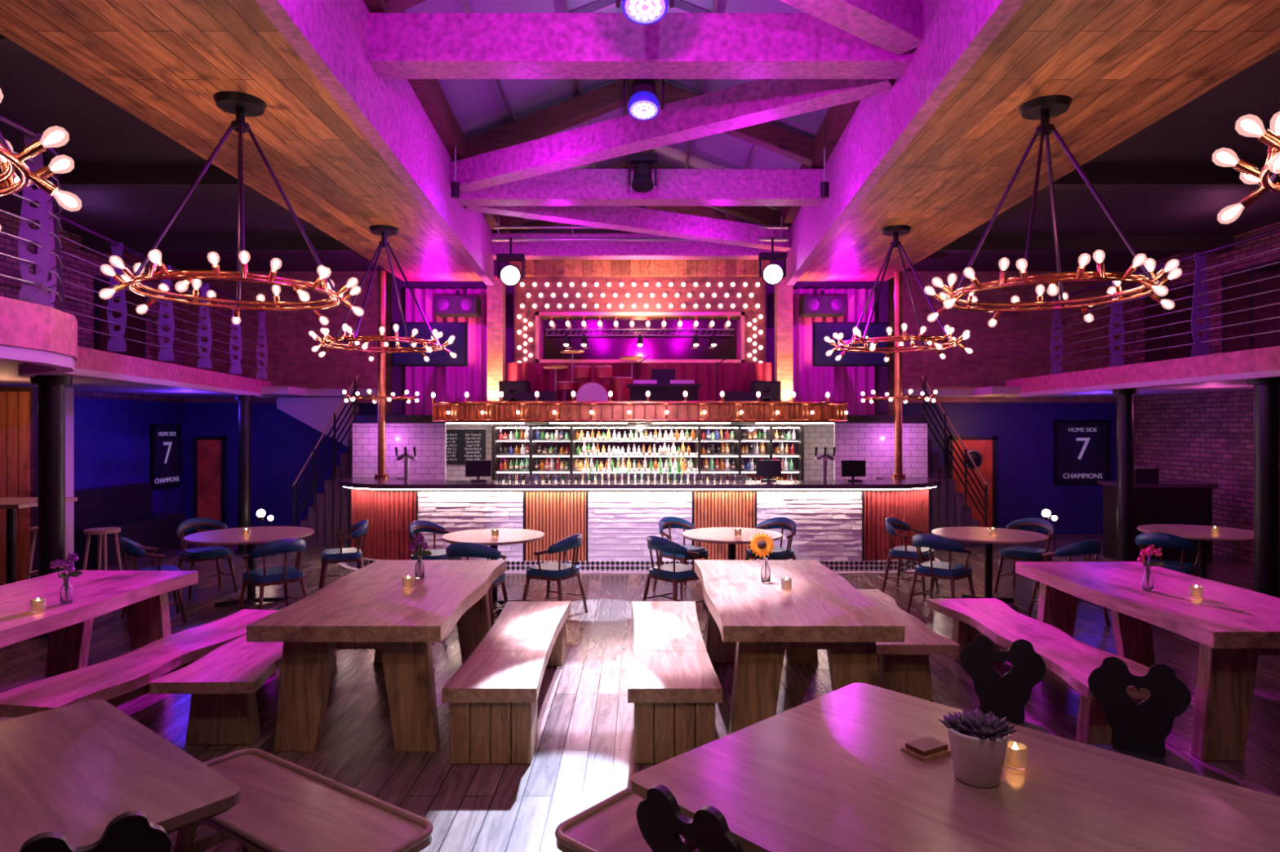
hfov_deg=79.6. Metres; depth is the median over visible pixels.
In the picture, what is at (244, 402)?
support column
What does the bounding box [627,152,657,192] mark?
light
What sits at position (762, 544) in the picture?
sunflower vase
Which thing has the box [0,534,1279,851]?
floor
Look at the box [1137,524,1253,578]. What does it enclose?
round cafe table
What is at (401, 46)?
tie beam
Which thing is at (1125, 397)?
support column
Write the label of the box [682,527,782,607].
round cafe table
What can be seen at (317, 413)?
bulkhead
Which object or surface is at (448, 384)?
curtain
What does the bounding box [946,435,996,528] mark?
door
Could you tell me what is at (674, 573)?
chair
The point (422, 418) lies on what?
floor
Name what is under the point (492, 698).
wooden bench
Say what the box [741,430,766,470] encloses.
liquor bottles
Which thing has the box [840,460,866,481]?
terminal
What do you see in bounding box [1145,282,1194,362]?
window
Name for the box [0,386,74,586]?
wall
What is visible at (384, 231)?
chandelier
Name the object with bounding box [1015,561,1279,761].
dining table
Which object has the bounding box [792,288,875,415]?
curtain
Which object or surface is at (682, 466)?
liquor bottles
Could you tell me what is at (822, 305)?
speaker
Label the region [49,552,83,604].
vase
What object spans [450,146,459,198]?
pendant light
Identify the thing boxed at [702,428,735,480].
liquor bottles
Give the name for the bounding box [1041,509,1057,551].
floor lamp
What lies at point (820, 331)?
television
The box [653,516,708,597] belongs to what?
chair
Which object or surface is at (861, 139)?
beam
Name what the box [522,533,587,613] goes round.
chair
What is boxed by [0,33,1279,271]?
ceiling
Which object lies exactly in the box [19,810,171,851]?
chair
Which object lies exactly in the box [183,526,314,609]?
round cafe table
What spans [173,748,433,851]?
bench
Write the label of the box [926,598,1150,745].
wooden bench
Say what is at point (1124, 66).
ceiling
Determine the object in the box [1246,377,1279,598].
support column
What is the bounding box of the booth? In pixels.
[626,368,701,400]
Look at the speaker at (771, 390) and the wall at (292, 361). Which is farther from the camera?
the wall at (292, 361)
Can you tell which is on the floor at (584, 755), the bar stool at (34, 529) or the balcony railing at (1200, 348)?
the bar stool at (34, 529)
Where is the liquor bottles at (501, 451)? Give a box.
[498,444,528,480]
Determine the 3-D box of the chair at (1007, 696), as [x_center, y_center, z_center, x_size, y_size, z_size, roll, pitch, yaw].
[1.715,1.481,3.650,0.440,0.845,0.494,0,0,27]
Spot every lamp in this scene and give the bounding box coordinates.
[256,509,275,555]
[342,271,418,478]
[861,271,937,478]
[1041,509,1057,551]
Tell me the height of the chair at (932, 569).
0.836 m
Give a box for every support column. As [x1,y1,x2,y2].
[30,374,73,637]
[233,395,255,554]
[1112,387,1138,561]
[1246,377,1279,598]
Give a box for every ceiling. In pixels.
[0,0,483,281]
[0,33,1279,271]
[404,0,829,229]
[796,0,1279,281]
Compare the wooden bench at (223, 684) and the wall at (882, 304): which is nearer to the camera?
the wooden bench at (223, 684)
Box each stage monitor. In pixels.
[515,391,556,401]
[723,391,764,401]
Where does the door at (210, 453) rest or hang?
in the wall at (112, 437)
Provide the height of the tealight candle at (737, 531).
0.084 m
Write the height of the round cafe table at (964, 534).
0.750 m
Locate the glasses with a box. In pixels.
[497,473,746,481]
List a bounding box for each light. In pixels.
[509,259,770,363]
[615,0,674,25]
[623,79,664,120]
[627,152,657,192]
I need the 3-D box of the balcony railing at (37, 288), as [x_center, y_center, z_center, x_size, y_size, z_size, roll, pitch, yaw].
[-4.603,-1.326,5.364,1.463,1.122,14.534,0,0,-7]
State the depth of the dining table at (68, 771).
2.49 m
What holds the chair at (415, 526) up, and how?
on the floor at (584, 755)
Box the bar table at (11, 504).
[0,497,77,584]
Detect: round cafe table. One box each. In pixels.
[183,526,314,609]
[442,528,544,613]
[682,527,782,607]
[931,526,1048,611]
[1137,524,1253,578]
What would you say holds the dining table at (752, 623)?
on the floor at (584, 755)
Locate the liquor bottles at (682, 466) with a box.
[574,428,698,480]
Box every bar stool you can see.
[26,524,67,579]
[82,527,121,570]
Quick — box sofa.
[74,482,186,568]
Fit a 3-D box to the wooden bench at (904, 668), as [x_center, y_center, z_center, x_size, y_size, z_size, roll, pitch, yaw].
[1.861,1.680,6.000,0.578,0.440,1.750,0,0,1]
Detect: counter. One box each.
[338,476,941,574]
[1097,480,1218,564]
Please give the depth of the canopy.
10.75 m
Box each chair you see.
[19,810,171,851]
[119,537,186,630]
[175,517,237,599]
[237,537,307,611]
[318,519,368,590]
[408,520,462,559]
[445,542,507,626]
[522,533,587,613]
[635,784,744,851]
[642,535,708,614]
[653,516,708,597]
[745,516,796,559]
[881,517,939,598]
[906,533,975,622]
[960,634,1050,734]
[994,517,1055,598]
[1027,539,1110,626]
[1088,656,1197,774]
[1134,532,1202,577]
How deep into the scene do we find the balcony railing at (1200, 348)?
8.61 m
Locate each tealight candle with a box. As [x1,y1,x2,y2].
[30,598,45,613]
[242,528,250,537]
[402,576,413,589]
[491,528,498,537]
[734,528,741,537]
[780,577,791,591]
[989,527,996,536]
[1004,740,1027,771]
[1189,585,1203,599]
[1210,526,1219,534]
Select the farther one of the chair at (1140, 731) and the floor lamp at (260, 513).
the floor lamp at (260, 513)
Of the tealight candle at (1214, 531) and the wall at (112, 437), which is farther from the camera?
the wall at (112, 437)
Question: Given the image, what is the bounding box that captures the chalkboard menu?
[446,429,485,464]
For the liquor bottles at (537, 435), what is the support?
in the shelving
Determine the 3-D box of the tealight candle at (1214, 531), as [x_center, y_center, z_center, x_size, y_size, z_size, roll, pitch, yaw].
[6.100,1.107,8.150,0.076,0.084,0.076,0,0,0]
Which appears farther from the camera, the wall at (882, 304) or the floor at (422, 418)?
the wall at (882, 304)
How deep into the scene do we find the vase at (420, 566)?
5.63 m
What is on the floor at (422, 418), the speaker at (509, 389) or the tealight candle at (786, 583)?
the speaker at (509, 389)
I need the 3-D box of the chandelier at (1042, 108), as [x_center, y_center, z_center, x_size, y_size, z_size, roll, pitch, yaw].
[2.903,-1.554,5.492,1.626,1.492,1.626,0,0,-23]
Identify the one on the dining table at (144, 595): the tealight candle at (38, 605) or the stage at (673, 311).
the tealight candle at (38, 605)
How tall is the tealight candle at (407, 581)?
0.084 m
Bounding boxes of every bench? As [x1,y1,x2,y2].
[0,608,277,717]
[149,634,337,745]
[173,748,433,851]
[441,601,570,764]
[555,786,697,851]
[627,601,722,764]
[856,589,959,700]
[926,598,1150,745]
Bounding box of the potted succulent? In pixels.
[937,707,1018,787]
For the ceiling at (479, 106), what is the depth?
8.87 m
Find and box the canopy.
[431,391,848,422]
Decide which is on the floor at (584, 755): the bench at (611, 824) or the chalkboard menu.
the bench at (611, 824)
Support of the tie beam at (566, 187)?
attached to the ceiling at (479, 106)
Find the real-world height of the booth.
0.700 m
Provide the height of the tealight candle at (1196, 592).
0.084 m
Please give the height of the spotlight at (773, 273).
0.701 m
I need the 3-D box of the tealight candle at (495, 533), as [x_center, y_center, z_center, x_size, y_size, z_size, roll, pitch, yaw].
[-1.500,1.107,7.950,0.076,0.084,0.076,0,0,0]
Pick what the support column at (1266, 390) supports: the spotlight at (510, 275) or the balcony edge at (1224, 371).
the balcony edge at (1224, 371)
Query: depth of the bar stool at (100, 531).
8.41 m
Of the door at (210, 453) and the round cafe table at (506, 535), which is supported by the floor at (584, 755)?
the round cafe table at (506, 535)
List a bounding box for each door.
[193,436,226,533]
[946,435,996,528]
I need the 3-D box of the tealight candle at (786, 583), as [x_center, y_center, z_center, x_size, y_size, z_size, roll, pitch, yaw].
[1.000,1.077,5.250,0.076,0.084,0.076,0,0,0]
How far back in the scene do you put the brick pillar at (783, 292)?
12.60 m
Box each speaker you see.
[433,289,480,317]
[498,381,530,401]
[749,381,781,401]
[799,289,846,317]
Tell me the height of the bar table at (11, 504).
1.120 m
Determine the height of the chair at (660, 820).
0.845 m
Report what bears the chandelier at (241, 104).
hanging from the ceiling at (163, 63)
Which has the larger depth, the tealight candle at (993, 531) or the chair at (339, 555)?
the chair at (339, 555)
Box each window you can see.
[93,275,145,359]
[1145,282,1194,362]
[1222,259,1279,353]
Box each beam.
[254,0,511,284]
[367,0,912,79]
[450,0,922,252]
[455,79,824,205]
[492,164,787,259]
[778,0,1025,284]
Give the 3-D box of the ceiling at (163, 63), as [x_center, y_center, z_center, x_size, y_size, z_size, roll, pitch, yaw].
[-2.736,-2.575,5.100,2.027,0.550,14.200,0,0,0]
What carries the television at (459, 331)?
attached to the curtain at (448, 384)
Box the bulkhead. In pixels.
[276,397,359,446]
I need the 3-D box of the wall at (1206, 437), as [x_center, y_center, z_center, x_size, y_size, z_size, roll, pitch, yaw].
[8.600,-1.300,5.850,0.200,6.400,15.700,0,0,0]
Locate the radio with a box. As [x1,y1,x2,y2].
[1133,466,1159,483]
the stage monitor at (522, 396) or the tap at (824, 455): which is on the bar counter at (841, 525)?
the tap at (824, 455)
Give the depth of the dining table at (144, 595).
5.47 m
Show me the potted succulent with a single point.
(978, 741)
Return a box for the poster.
[1053,420,1110,483]
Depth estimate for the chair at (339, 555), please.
8.52 m
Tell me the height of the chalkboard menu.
0.570 m
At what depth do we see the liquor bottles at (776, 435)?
12.46 m
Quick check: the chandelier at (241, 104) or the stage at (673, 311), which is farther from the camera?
the stage at (673, 311)
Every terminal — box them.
[465,460,491,481]
[755,460,781,481]
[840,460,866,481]
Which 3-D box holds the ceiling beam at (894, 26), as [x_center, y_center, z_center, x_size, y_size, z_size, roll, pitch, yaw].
[0.075,-2.840,7.255,4.560,0.280,9.304,0,0,0]
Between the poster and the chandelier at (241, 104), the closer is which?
the chandelier at (241, 104)
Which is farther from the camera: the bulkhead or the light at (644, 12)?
the bulkhead
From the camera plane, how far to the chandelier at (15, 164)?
2.86 m
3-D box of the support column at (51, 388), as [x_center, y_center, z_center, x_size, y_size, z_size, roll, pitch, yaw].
[-5.400,0.720,7.050,0.320,2.360,0.320,0,0,0]
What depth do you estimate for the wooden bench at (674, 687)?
4.36 m
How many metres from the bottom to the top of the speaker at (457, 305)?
0.420 m
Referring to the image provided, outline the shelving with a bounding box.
[491,424,804,480]
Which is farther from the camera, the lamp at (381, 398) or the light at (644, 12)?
the lamp at (381, 398)
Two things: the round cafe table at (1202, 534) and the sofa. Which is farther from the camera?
the sofa
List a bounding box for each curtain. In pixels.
[404,288,487,415]
[506,362,772,400]
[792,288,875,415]
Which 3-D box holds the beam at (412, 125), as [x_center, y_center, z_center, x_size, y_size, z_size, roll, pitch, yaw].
[-2.233,-2.795,5.750,1.420,1.110,15.500,0,0,0]
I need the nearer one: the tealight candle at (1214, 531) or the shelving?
the tealight candle at (1214, 531)
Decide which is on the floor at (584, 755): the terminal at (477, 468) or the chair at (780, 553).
the chair at (780, 553)
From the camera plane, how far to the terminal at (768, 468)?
10.43 m
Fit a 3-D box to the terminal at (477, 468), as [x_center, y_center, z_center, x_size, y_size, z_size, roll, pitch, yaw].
[-2.200,0.610,10.450,0.340,0.283,0.160,0,0,-17]
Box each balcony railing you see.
[0,114,267,378]
[1011,227,1279,374]
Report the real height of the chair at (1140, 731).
0.845 m
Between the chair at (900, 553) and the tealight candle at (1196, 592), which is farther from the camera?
the chair at (900, 553)
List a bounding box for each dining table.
[0,570,198,678]
[0,699,240,851]
[246,560,506,751]
[631,683,1279,851]
[693,560,904,734]
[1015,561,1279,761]
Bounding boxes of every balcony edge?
[0,296,377,397]
[902,346,1279,397]
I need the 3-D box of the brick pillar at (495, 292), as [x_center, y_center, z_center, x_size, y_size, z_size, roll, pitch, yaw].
[-2.380,-1.310,12.725,0.300,2.300,0.290,0,0,0]
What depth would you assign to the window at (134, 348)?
11.87 m
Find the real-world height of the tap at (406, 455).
0.476 m
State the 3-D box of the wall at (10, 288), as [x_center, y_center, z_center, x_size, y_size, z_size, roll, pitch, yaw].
[-8.100,-1.300,5.850,0.200,6.400,15.700,0,0,0]
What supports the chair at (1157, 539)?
on the floor at (584, 755)
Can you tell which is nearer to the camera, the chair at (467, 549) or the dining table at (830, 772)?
the dining table at (830, 772)
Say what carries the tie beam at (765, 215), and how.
attached to the ceiling at (479, 106)
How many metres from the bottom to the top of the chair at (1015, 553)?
0.836 m
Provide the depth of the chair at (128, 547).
7.44 m
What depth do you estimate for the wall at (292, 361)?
13.50 m
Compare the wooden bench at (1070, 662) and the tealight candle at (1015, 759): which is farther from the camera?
the wooden bench at (1070, 662)
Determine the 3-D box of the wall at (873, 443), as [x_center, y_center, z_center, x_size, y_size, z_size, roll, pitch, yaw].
[0.000,0.930,12.210,8.700,1.940,1.180,0,0,0]
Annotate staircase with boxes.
[291,374,359,546]
[920,374,988,546]
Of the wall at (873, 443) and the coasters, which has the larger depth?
the wall at (873, 443)
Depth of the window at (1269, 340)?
10.61 m
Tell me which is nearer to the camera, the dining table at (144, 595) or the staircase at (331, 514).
the dining table at (144, 595)
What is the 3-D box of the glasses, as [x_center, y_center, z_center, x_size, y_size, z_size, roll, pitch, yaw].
[-0.245,0.700,10.485,3.400,0.100,0.140,0,0,0]
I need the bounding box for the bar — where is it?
[491,217,788,241]
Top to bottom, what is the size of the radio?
0.220 m
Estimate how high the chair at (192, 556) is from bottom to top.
0.836 m
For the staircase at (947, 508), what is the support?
on the floor at (584, 755)
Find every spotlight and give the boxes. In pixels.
[496,237,524,286]
[758,237,786,284]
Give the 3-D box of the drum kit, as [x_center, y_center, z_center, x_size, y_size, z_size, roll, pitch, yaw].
[-0.750,-0.708,12.367,1.640,1.104,0.654,0,0,0]
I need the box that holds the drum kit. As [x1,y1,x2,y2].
[543,350,644,400]
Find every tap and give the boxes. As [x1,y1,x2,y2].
[394,446,416,482]
[814,446,836,482]
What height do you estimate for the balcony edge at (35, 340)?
0.360 m
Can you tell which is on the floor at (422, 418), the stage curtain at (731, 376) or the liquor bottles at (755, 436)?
the stage curtain at (731, 376)
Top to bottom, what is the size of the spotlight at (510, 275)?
0.721 m
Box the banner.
[150,424,181,488]
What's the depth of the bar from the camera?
11.38 m
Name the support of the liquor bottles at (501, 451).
in the shelving
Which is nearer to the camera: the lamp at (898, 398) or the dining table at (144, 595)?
the dining table at (144, 595)
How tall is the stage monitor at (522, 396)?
0.360 m
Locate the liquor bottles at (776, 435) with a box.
[774,429,796,480]
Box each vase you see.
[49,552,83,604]
[409,533,431,578]
[748,532,775,582]
[1137,544,1164,591]
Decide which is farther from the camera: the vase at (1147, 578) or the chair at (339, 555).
the chair at (339, 555)
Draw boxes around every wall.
[0,208,184,403]
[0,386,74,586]
[74,397,1116,534]
[184,205,1123,423]
[352,423,927,480]
[391,229,888,415]
[1123,221,1279,563]
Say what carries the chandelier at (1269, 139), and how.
hanging from the ceiling at (1124, 66)
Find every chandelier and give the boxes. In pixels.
[0,130,77,207]
[102,90,361,323]
[310,225,455,360]
[825,225,971,360]
[925,94,1179,325]
[1217,115,1279,220]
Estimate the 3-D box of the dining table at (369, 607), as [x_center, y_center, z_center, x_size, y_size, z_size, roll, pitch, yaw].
[-1.660,1.510,5.360,1.094,0.780,2.120,0,0,0]
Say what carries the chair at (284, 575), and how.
on the floor at (584, 755)
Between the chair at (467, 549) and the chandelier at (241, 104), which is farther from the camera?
the chair at (467, 549)
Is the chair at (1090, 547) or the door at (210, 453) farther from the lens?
the door at (210, 453)
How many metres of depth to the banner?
12.80 m
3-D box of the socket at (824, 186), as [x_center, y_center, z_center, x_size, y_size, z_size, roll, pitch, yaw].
[2.020,-2.780,8.400,0.095,0.560,0.100,0,0,0]
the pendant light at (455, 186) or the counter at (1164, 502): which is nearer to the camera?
the pendant light at (455, 186)
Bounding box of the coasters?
[901,736,951,762]
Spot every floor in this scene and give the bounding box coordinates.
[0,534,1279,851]
[355,414,924,423]
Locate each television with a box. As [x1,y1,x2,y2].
[391,322,467,366]
[812,322,888,366]
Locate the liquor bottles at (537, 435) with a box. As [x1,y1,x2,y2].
[534,429,568,480]
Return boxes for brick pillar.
[487,275,505,401]
[774,276,792,401]
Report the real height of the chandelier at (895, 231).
1.492 m
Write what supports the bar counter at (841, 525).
on the floor at (584, 755)
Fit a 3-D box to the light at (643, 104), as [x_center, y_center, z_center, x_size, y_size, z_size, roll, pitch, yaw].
[0.030,-2.734,6.099,0.340,0.532,0.280,0,0,0]

